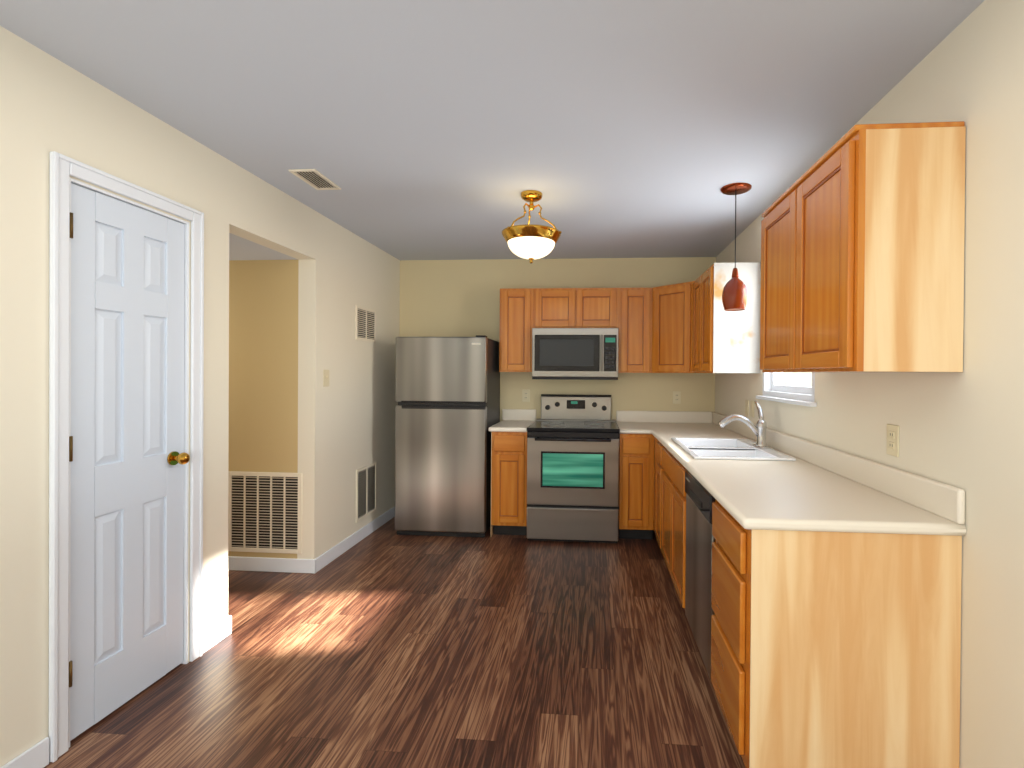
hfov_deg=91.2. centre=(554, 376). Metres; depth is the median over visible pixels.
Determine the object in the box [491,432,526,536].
base cabinet
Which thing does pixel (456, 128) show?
ceiling
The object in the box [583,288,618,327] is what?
upper cabinet
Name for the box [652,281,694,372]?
upper cabinet
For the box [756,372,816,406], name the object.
window
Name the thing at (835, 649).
base cabinet
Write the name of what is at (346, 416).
wall
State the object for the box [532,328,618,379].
microwave
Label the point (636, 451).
base cabinet
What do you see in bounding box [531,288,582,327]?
upper cabinet
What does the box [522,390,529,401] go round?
electrical outlet
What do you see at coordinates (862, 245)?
upper cabinet
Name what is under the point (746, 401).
electrical outlet
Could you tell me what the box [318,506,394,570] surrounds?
baseboard
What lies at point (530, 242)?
ceiling light fixture
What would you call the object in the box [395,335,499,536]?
refrigerator
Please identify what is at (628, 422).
countertop
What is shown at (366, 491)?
air vent
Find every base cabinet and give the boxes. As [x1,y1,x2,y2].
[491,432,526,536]
[619,434,653,538]
[654,438,686,573]
[711,500,961,767]
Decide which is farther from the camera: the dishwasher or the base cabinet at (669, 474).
the base cabinet at (669, 474)
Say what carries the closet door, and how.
in the wall at (346, 416)
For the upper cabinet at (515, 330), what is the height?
0.740 m
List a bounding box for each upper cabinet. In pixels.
[499,288,531,371]
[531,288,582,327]
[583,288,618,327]
[618,288,651,372]
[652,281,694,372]
[692,262,760,372]
[760,121,965,372]
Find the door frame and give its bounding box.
[49,151,203,761]
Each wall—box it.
[0,26,399,766]
[228,233,298,558]
[400,257,715,446]
[715,0,1023,767]
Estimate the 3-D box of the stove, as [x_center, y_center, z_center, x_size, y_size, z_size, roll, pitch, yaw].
[0.167,0.751,4.321,0.744,1.166,0.753,0,0,4]
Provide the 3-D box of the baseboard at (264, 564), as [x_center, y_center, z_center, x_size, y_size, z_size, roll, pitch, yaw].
[-2.416,1.273,3.429,1.614,0.094,0.013,0,0,4]
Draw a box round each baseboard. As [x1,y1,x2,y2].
[0,737,48,767]
[203,615,231,636]
[228,556,317,573]
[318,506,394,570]
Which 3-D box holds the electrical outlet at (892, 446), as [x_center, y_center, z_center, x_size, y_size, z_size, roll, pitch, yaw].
[1.255,0.237,1.860,0.008,0.115,0.072,0,0,4]
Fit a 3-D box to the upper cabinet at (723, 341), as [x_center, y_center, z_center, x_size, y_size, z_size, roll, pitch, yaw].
[1.238,-0.395,3.678,0.326,0.741,0.650,0,0,4]
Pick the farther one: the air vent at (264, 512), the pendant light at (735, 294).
the air vent at (264, 512)
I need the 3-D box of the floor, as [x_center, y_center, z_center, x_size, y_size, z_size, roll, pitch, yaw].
[-1.132,1.391,1.297,4.905,0.100,7.240,0,0,4]
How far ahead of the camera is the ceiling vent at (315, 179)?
2.79 m
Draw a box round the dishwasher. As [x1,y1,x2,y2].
[685,470,715,679]
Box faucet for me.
[718,401,770,448]
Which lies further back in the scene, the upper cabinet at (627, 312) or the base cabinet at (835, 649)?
the upper cabinet at (627, 312)
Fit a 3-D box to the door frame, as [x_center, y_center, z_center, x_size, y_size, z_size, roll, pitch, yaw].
[-1.768,0.278,2.056,0.141,2.108,0.663,0,0,4]
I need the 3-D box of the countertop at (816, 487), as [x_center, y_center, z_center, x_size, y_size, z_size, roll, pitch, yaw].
[1.022,0.399,3.071,0.653,0.142,3.118,0,0,4]
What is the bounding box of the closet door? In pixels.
[69,183,189,740]
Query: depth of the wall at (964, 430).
1.45 m
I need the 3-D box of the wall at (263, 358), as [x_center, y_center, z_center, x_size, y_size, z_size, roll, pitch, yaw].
[-2.042,0.106,3.001,0.550,2.440,1.040,0,0,4]
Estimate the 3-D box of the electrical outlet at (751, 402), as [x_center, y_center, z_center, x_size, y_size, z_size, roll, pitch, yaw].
[1.382,0.227,3.505,0.008,0.115,0.072,0,0,4]
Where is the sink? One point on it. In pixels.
(720, 448)
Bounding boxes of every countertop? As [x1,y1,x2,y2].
[488,409,535,431]
[616,410,647,433]
[644,411,965,535]
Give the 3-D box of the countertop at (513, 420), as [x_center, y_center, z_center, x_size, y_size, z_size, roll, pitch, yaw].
[-0.363,0.382,4.417,0.325,0.142,0.648,0,0,4]
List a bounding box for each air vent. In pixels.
[228,471,301,553]
[355,305,375,341]
[356,462,376,522]
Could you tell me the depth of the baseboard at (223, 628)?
2.52 m
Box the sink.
[671,438,795,460]
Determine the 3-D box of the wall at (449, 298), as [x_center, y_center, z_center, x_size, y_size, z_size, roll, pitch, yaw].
[-0.012,0.111,4.776,3.225,2.440,0.120,0,0,4]
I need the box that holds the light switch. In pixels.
[323,370,328,386]
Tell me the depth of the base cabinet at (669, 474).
3.07 m
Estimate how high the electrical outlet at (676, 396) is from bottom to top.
0.115 m
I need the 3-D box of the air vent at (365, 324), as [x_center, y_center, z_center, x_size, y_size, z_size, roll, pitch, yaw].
[-1.551,-0.426,4.109,0.010,0.270,0.360,0,0,4]
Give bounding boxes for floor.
[44,517,745,767]
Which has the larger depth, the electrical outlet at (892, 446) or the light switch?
the light switch
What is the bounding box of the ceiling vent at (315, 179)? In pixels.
[288,169,340,189]
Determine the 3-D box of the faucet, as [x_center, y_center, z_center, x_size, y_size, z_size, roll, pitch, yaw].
[1.130,0.286,3.047,0.283,0.267,0.256,0,0,4]
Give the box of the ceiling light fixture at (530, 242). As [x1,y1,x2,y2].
[502,190,561,263]
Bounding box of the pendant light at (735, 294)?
[720,183,751,310]
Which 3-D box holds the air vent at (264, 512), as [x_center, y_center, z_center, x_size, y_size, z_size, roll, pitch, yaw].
[-1.972,0.922,3.394,0.530,0.545,0.012,0,0,4]
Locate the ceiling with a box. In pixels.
[0,0,984,259]
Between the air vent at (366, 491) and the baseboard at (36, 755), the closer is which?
the baseboard at (36, 755)
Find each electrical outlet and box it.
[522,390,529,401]
[673,391,680,403]
[745,400,747,415]
[748,400,753,416]
[886,424,898,456]
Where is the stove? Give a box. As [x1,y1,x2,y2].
[527,394,619,542]

